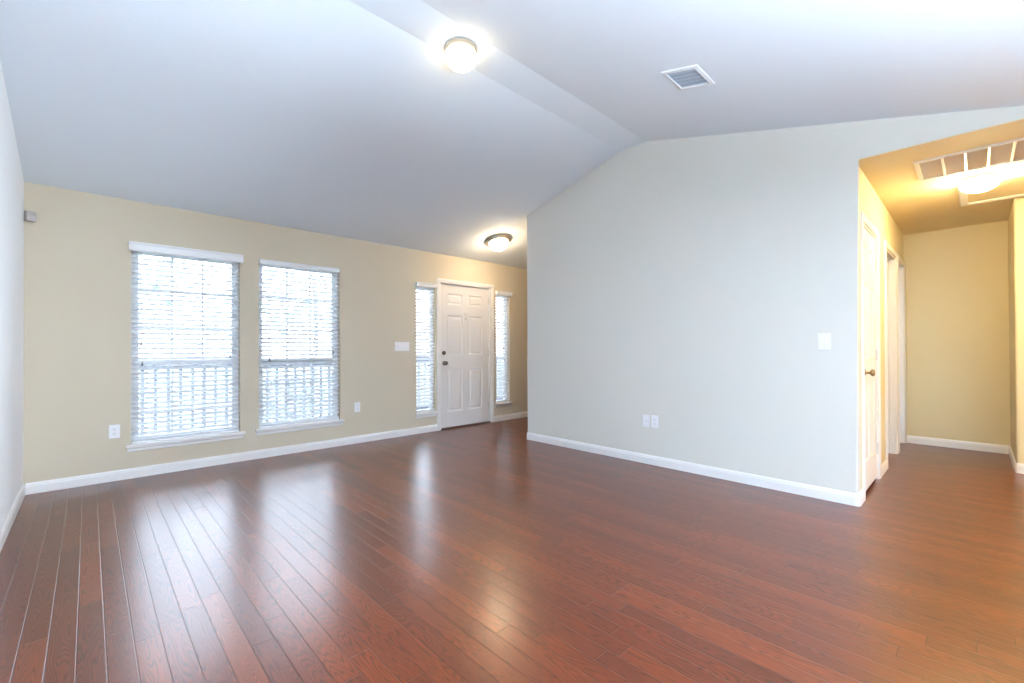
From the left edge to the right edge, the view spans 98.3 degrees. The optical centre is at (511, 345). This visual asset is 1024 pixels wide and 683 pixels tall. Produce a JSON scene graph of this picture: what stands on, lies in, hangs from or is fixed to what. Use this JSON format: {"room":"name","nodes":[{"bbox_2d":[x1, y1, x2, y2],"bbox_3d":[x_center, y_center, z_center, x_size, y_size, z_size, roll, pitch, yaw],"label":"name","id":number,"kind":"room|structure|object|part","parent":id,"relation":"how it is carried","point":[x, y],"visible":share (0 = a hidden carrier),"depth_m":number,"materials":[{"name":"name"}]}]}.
{"room":"empty living room","nodes":[
{"label":"empty living room","id":0,"kind":"room"},
{"bbox_2d":[0,60,23,529],"bbox_3d":[-0.857,-0.441,0.259,0.150,3.132,8.952,0,0,-44],"label":"wall","id":1,"kind":"structure","parent":0,"point":[11,175],"depth_m":2.85,"materials":[{"name":"paint"}]},
{"bbox_2d":[0,484,24,551],"bbox_3d":[-0.740,1.080,0.252,0.013,0.088,8.802,0,0,-44],"label":"baseboard","id":2,"kind":"structure","parent":1,"relation":"attached to","point":[5,529],"depth_m":2.83,"materials":[{"name":"white paint"}]},
{"bbox_2d":[23,182,527,486],"bbox_3d":[-1.416,-0.055,5.810,6.716,2.433,0.150,0,0,-44],"label":"wall","id":3,"kind":"structure","parent":0,"point":[77,257],"depth_m":4.10,"materials":[{"name":"beige paint"}]},
{"bbox_2d":[24,210,36,221],"bbox_3d":[-3.744,-1.008,3.442,0.038,0.080,0.060,0,0,8],"label":"sensor","id":4,"kind":"object","parent":3,"relation":"attached to","point":[30,216],"visible":1,"depth_m":3.43,"materials":[{"name":"grey plastic"}]},
{"bbox_2d":[109,424,119,438],"bbox_3d":[-3.405,0.732,3.791,0.072,0.116,0.008,0,0,-44],"label":"wall outlet","id":5,"kind":"object","parent":3,"relation":"attached to","point":[114,430],"visible":1,"depth_m":3.79,"materials":[{"name":"white plastic"}]},
{"bbox_2d":[125,250,244,451],"bbox_3d":[-3.062,0.020,4.192,0.908,1.813,0.156,0,0,-44],"label":"window","id":6,"kind":"structure","parent":3,"relation":"in","point":[150,445],"depth_m":4.15,"materials":[{"name":"white plastic"}]},
{"bbox_3d":[-3.108,-0.339,4.241,0.780,1.044,0.022,0,0,-44],"label":"sash","id":7,"kind":"part","parent":6,"relation":"part of","materials":[{"name":"glass"}]},
{"bbox_3d":[-3.089,0.485,4.219,0.780,0.715,0.022,0,0,-44],"label":"sash","id":8,"kind":"part","parent":6,"relation":"part of","materials":[{"name":"white plastic"}]},
{"bbox_3d":[-3.042,0.870,4.169,0.908,0.022,0.107,0,0,-44],"label":"sill","id":9,"kind":"part","parent":6,"relation":"part of","materials":[{"name":"white paint"}]},
{"bbox_2d":[128,241,243,443],"bbox_3d":[-3.036,-0.026,4.163,0.869,1.766,0.124,0,0,-44],"label":"window blind","id":10,"kind":"object","parent":6,"relation":"attached to","point":[170,251],"visible":1,"depth_m":4.15,"materials":[{"name":"white plastic"}]},
{"bbox_3d":[-3.289,-0.454,3.926,0.005,0.821,0.002,0,0,1],"label":"pull cord","id":11,"kind":"part","parent":10,"relation":"part of","materials":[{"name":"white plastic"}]},
{"bbox_3d":[-3.283,-0.364,3.931,0.005,1.001,0.002,0,0,1],"label":"pull cord","id":12,"kind":"part","parent":10,"relation":"part of","materials":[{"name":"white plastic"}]},
{"bbox_3d":[-3.055,0.842,4.183,0.820,0.030,0.050,0,0,-44],"label":"rail","id":13,"kind":"part","parent":10,"relation":"part of","materials":[{"name":"white plastic"}]},
{"bbox_3d":[-3.056,-0.002,4.190,0.628,1.683,0.056,0,0,-44],"label":"ladder cord","id":14,"kind":"part","parent":10,"relation":"part of","materials":[{"name":"white plastic"}]},
{"bbox_2d":[25,424,437,494],"bbox_3d":[-2.396,1.114,4.749,3.810,0.088,0.013,0,0,-44],"label":"baseboard","id":15,"kind":"structure","parent":3,"relation":"attached to","point":[110,476],"depth_m":4.22,"materials":[{"name":"white paint"}]},
{"bbox_2d":[255,264,344,435],"bbox_3d":[-2.335,0.010,4.888,0.921,1.823,0.156,0,0,-44],"label":"window","id":16,"kind":"structure","parent":3,"relation":"in","point":[304,426],"depth_m":4.89,"materials":[{"name":"white plastic"}]},
{"bbox_3d":[-2.381,-0.346,4.936,0.793,1.061,0.022,0,0,-44],"label":"sash","id":17,"kind":"part","parent":16,"relation":"part of","materials":[{"name":"white plastic"}]},
{"bbox_3d":[-2.361,0.483,4.915,0.793,0.708,0.022,0,0,-44],"label":"sash","id":18,"kind":"part","parent":16,"relation":"part of","materials":[{"name":"white plastic"}]},
{"bbox_2d":[259,259,339,427],"bbox_3d":[-2.326,-0.025,4.878,0.833,1.753,0.071,0,0,-44],"label":"window blind","id":19,"kind":"object","parent":16,"relation":"attached to","point":[281,265],"visible":0.98,"depth_m":4.86,"materials":[{"name":"white plastic"}]},
{"bbox_3d":[-2.328,0.837,4.878,0.833,0.030,0.050,0,0,-44],"label":"rail","id":20,"kind":"part","parent":19,"relation":"part of","materials":[{"name":"white plastic"}]},
{"bbox_3d":[-2.315,0.864,4.865,0.921,0.022,0.107,0,0,-44],"label":"sill","id":21,"kind":"part","parent":16,"relation":"part of","materials":[{"name":"white paint"}]},
{"bbox_2d":[354,402,359,411],"bbox_3d":[-1.846,0.729,5.281,0.072,0.116,0.008,0,0,-44],"label":"wall outlet","id":22,"kind":"object","parent":3,"relation":"attached to","point":[356,404],"visible":1,"depth_m":5.28,"materials":[{"name":"white plastic"}]},
{"bbox_2d":[395,342,408,350],"bbox_3d":[-1.418,0.007,5.689,0.187,0.104,0.020,0,0,-44],"label":"light switch","id":23,"kind":"object","parent":3,"relation":"attached to","point":[399,346],"visible":1,"depth_m":5.68,"materials":[{"name":"white plastic"}]},
{"bbox_2d":[415,291,437,418],"bbox_3d":[-1.186,0.068,5.979,0.339,1.780,0.146,0,0,-44],"label":"window","id":24,"kind":"structure","parent":3,"relation":"in","point":[431,413],"depth_m":6.01,"materials":[{"name":"white plastic"}]},
{"bbox_2d":[415,282,437,412],"bbox_3d":[-1.160,0.023,5.952,0.322,1.728,0.118,0,0,-44],"label":"window blind","id":25,"kind":"object","parent":24,"relation":"attached to","point":[421,286],"visible":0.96,"depth_m":5.97,"materials":[{"name":"white plastic"}]},
{"bbox_3d":[-1.178,0.045,5.977,0.193,1.649,0.056,0,0,-44],"label":"ladder cord","id":26,"kind":"part","parent":25,"relation":"part of","materials":[{"name":"white plastic"}]},
{"bbox_3d":[-1.177,0.873,5.970,0.285,0.030,0.050,0,0,-44],"label":"rail","id":27,"kind":"part","parent":25,"relation":"part of","materials":[{"name":"white plastic"}]},
{"bbox_3d":[-1.130,-0.279,5.981,0.005,1.041,0.002,0,0,1],"label":"pull cord","id":28,"kind":"part","parent":25,"relation":"part of","materials":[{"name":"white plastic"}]},
{"bbox_3d":[-1.166,0.901,5.957,0.339,0.022,0.097,0,0,-44],"label":"sill","id":29,"kind":"part","parent":24,"relation":"part of","materials":[{"name":"white paint"}]},
{"bbox_3d":[-1.216,0.038,6.013,0.269,1.695,0.025,0,0,-44],"label":"sash","id":30,"kind":"part","parent":24,"relation":"part of","materials":[{"name":"white plastic"}]},
{"bbox_3d":[-1.218,0.038,6.015,0.295,1.721,0.050,0,0,-44],"label":"frame","id":31,"kind":"part","parent":24,"relation":"part of","materials":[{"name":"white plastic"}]},
{"bbox_2d":[437,278,493,430],"bbox_3d":[-0.696,0.115,6.471,1.033,2.096,0.178,0,0,-44],"label":"door","id":32,"kind":"structure","parent":3,"relation":"in","point":[465,310],"depth_m":6.44,"materials":[{"name":"white paint"}]},
{"bbox_2d":[495,299,512,407],"bbox_3d":[-0.170,0.060,6.951,0.349,1.780,0.146,0,0,-44],"label":"window","id":33,"kind":"structure","parent":3,"relation":"in","point":[501,404],"depth_m":7.01,"materials":[{"name":"white plastic"}]},
{"bbox_2d":[495,291,512,402],"bbox_3d":[-0.142,0.017,6.925,0.318,1.726,0.118,0,0,-44],"label":"window blind","id":34,"kind":"object","parent":33,"relation":"attached to","point":[499,294],"visible":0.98,"depth_m":6.94,"materials":[{"name":"white plastic"}]},
{"bbox_3d":[-0.163,0.037,6.948,0.185,1.649,0.056,0,0,-44],"label":"ladder cord","id":35,"kind":"part","parent":34,"relation":"part of","materials":[{"name":"white plastic"}]},
{"bbox_3d":[-0.162,0.865,6.941,0.277,0.030,0.050,0,0,-44],"label":"rail","id":36,"kind":"part","parent":34,"relation":"part of","materials":[{"name":"white plastic"}]},
{"bbox_3d":[-0.149,0.893,6.928,0.349,0.022,0.097,0,0,-44],"label":"sill","id":37,"kind":"part","parent":33,"relation":"part of","materials":[{"name":"white paint"}]},
{"bbox_3d":[-0.201,0.031,6.984,0.261,1.695,0.025,0,0,-44],"label":"sash","id":38,"kind":"part","parent":33,"relation":"part of","materials":[{"name":"white plastic"}]},
{"bbox_2d":[494,411,527,421],"bbox_3d":[0.397,1.120,7.419,1.868,0.088,0.013,0,0,-44],"label":"baseboard","id":39,"kind":"structure","parent":3,"relation":"attached to","point":[520,414],"depth_m":7.01,"materials":[{"name":"white paint"}]},
{"bbox_2d":[0,417,1023,682],"bbox_3d":[1.917,1.190,2.757,7.716,0.120,9.152,0,0,-44],"label":"floor","id":40,"kind":"structure","parent":0,"point":[486,552],"depth_m":2.18,"materials":[{"name":"brown wood"}]},
{"bbox_2d":[0,0,1023,268],"bbox_3d":[1.654,-1.683,2.568,6.966,0.839,9.102,0,0,-44],"label":"ceiling","id":41,"kind":"structure","parent":0,"point":[351,119],"depth_m":2.98,"materials":[{"name":"paint"}]},
{"bbox_2d":[445,37,476,72],"bbox_3d":[-0.341,-1.925,2.958,0.216,0.134,0.216,0,0,-44],"label":"ceiling light","id":42,"kind":"object","parent":41,"relation":"attached to","point":[460,53],"visible":1,"depth_m":2.89,"materials":[{"name":"white glass"}]},
{"bbox_2d":[485,234,510,250],"bbox_3d":[-0.188,-1.383,6.019,0.354,0.195,0.346,0,0,-19],"label":"ceiling light","id":43,"kind":"object","parent":41,"relation":"attached to","point":[500,242],"visible":1,"depth_m":5.92,"materials":[{"name":"white glass"}]},
{"bbox_3d":[-0.174,-1.351,6.005,0.256,0.102,0.256,0,-15,-44],"label":"lamp shade","id":44,"kind":"part","parent":43,"relation":"part of","materials":[{"name":"white glass"}]},
{"bbox_2d":[661,64,714,89],"bbox_3d":[1.160,-1.764,2.915,0.280,0.070,0.241,0,0,-44],"label":"ceiling vent","id":45,"kind":"object","parent":41,"relation":"in","point":[692,76],"visible":1,"depth_m":2.91,"materials":[{"name":"white metal"}]},
{"bbox_2d":[527,105,1023,492],"bbox_3d":[1.728,-0.428,3.954,0.120,3.132,4.350,0,0,-44],"label":"wall partition","id":46,"kind":"structure","parent":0,"point":[692,284],"depth_m":3.81,"materials":[{"name":"grey paint"}]},
{"bbox_2d":[643,415,649,426],"bbox_3d":[1.302,0.728,4.298,0.016,0.116,0.072,0,0,-44],"label":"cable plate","id":47,"kind":"object","parent":46,"relation":"attached to","point":[646,418],"visible":1,"depth_m":4.30,"materials":[{"name":"white plastic"}]},
{"bbox_2d":[651,415,658,427],"bbox_3d":[1.367,0.724,4.235,0.008,0.116,0.072,0,0,-44],"label":"wall outlet","id":48,"kind":"object","parent":46,"relation":"attached to","point":[654,419],"visible":1,"depth_m":4.23,"materials":[{"name":"white plastic"}]},
{"bbox_2d":[527,432,864,506],"bbox_3d":[2.187,1.099,5.132,2.442,0.088,3.286,0,0,-44],"label":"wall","id":49,"kind":"structure","parent":46,"relation":"attached to","point":[854,499],"depth_m":3.79,"materials":[{"name":"white paint"}]},
{"bbox_2d":[818,333,830,349],"bbox_3d":[2.301,-0.032,3.259,0.011,0.122,0.078,0,0,-44],"label":"light switch","id":50,"kind":"object","parent":46,"relation":"attached to","point":[824,339],"visible":1,"depth_m":3.26,"materials":[{"name":"white plastic"}]},
{"bbox_2d":[859,167,904,489],"bbox_3d":[3.578,-0.088,4.297,3.029,2.444,0.115,0,0,-44],"label":"wall","id":51,"kind":"structure","parent":0,"point":[870,204],"depth_m":3.95,"materials":[{"name":"paint"}]},
{"bbox_2d":[860,212,881,500],"bbox_3d":[2.837,0.073,3.545,0.816,2.116,0.174,0,0,-44],"label":"door","id":52,"kind":"structure","parent":51,"relation":"in","point":[869,240],"depth_m":3.55,"materials":[{"name":"white paint"}]},
{"bbox_3d":[2.682,0.201,3.320,0.060,0.060,0.066,0,0,-44],"label":"knob","id":53,"kind":"part","parent":52,"relation":"part of","materials":[{"name":"gold metal"}]},
{"bbox_2d":[881,459,887,475],"bbox_3d":[3.306,1.088,3.937,0.413,0.088,0.013,0,0,-44],"label":"baseboard","id":54,"kind":"structure","parent":51,"relation":"attached to","point":[884,466],"depth_m":3.95,"materials":[{"name":"white paint"}]},
{"bbox_2d":[884,240,898,461],"bbox_3d":[3.730,0.075,4.430,0.881,2.116,0.130,0,0,-44],"label":"door","id":55,"kind":"structure","parent":51,"relation":"in","point":[890,263],"depth_m":4.66,"materials":[{"name":"white paint"}]},
{"bbox_2d":[898,255,906,448],"bbox_3d":[4.334,0.077,5.007,0.701,2.116,0.130,0,0,-44],"label":"door","id":56,"kind":"structure","parent":51,"relation":"in","point":[901,264],"depth_m":5.17,"materials":[{"name":"white paint"}]},
{"bbox_2d":[859,118,1023,234],"bbox_3d":[4.315,-1.361,4.624,4.776,0.100,6.140,0,0,-44],"label":"ceiling","id":57,"kind":"structure","parent":0,"point":[915,206],"depth_m":3.60,"materials":[{"name":"beige paint"}]},
{"bbox_2d":[913,137,1023,180],"bbox_3d":[3.315,-1.323,3.068,0.500,0.036,0.755,0,0,-44],"label":"ceiling vent","id":58,"kind":"object","parent":57,"relation":"in","point":[1011,150],"visible":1,"depth_m":3.13,"materials":[{"name":"white metal"}]},
{"bbox_2d":[959,172,1000,192],"bbox_3d":[3.633,-1.257,3.439,0.227,0.116,0.227,0,0,-44],"label":"ceiling light","id":59,"kind":"object","parent":57,"relation":"attached to","point":[981,182],"visible":1,"depth_m":3.38,"materials":[{"name":"white glass"}]},
{"bbox_2d":[958,173,1023,206],"bbox_3d":[4.223,-1.308,3.559,0.720,0.018,0.888,0,0,-44],"label":"attic hatch","id":60,"kind":"object","parent":57,"relation":"attached to","point":[1012,186],"visible":0.75,"depth_m":3.80,"materials":[{"name":"white paint"}]},
{"bbox_3d":[4.223,-1.315,3.559,0.610,0.004,0.778,0,0,-44],"label":"hatch panel","id":61,"kind":"part","parent":60,"relation":"part of","materials":[{"name":"beige paint"}]},
{"bbox_2d":[903,220,1009,445],"bbox_3d":[4.954,-0.089,4.963,0.120,2.444,0.824,0,0,-44],"label":"wall","id":62,"kind":"structure","parent":0,"point":[957,279],"depth_m":4.90,"materials":[{"name":"paint"}]},
{"bbox_2d":[907,435,1023,473],"bbox_3d":[5.372,1.079,3.713,0.998,0.088,3.157,0,0,-44],"label":"baseboard","id":63,"kind":"structure","parent":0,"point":[1004,449],"depth_m":4.82,"materials":[{"name":"white paint"}]},
{"bbox_2d":[1008,197,1023,463],"bbox_3d":[5.695,-0.102,3.475,1.105,2.444,2.351,0,0,-44],"label":"wall","id":64,"kind":"structure","parent":0,"point":[1016,216],"depth_m":3.94,"materials":[{"name":"paint"}]},
{"label":"outside","id":65,"kind":"structure","parent":0,"visible":0},
{"bbox_2d":[139,361,502,435],"bbox_3d":[-3.291,1.749,10.672,70.000,0.100,100.000,0,0,-44],"label":"ground","id":66,"kind":"structure","parent":65,"point":[497,361],"depth_m":17.19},
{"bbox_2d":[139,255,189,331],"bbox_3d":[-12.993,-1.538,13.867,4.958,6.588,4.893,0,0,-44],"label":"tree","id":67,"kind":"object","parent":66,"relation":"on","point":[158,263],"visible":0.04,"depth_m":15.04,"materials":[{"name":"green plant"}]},
{"bbox_2d":[263,376,327,421],"bbox_3d":[-3.967,1.102,7.886,1.437,1.224,1.408,0,0,-1],"label":"shrub","id":68,"kind":"object","parent":66,"relation":"on","point":[297,376],"visible":0.12,"depth_m":7.75,"materials":[{"name":"green plant"}]},
{"bbox_2d":[262,267,329,384],"bbox_3d":[-7.858,-1.567,17.487,5.282,6.652,5.118,0,0,-44],"label":"tree","id":69,"kind":"object","parent":66,"relation":"on","point":[273,273],"visible":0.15,"depth_m":17.41,"materials":[{"name":"green plant"}]},
{"bbox_3d":[-2.065,1.438,6.497,8.400,0.440,1.740,0,0,-44],"label":"floor","id":70,"kind":"structure","parent":66,"relation":"on","visible":0},
{"bbox_2d":[139,355,502,435],"bbox_3d":[-2.530,0.673,6.986,8.360,1.100,0.100,0,0,-44],"label":"porch railing","id":71,"kind":"object","parent":70,"relation":"on","point":[426,407],"visible":0.06,"depth_m":6.13,"materials":[{"name":"grey paint"}]},
{"bbox_3d":[-2.532,0.243,6.988,8.200,0.100,0.070,0,0,-44],"label":"rail","id":72,"kind":"part","parent":71,"relation":"part of","materials":[{"name":"grey paint"}]},
{"bbox_3d":[-2.529,1.098,6.983,8.200,0.050,0.050,0,0,-44],"label":"rail","id":73,"kind":"part","parent":71,"relation":"part of","materials":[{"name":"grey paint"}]}
]}

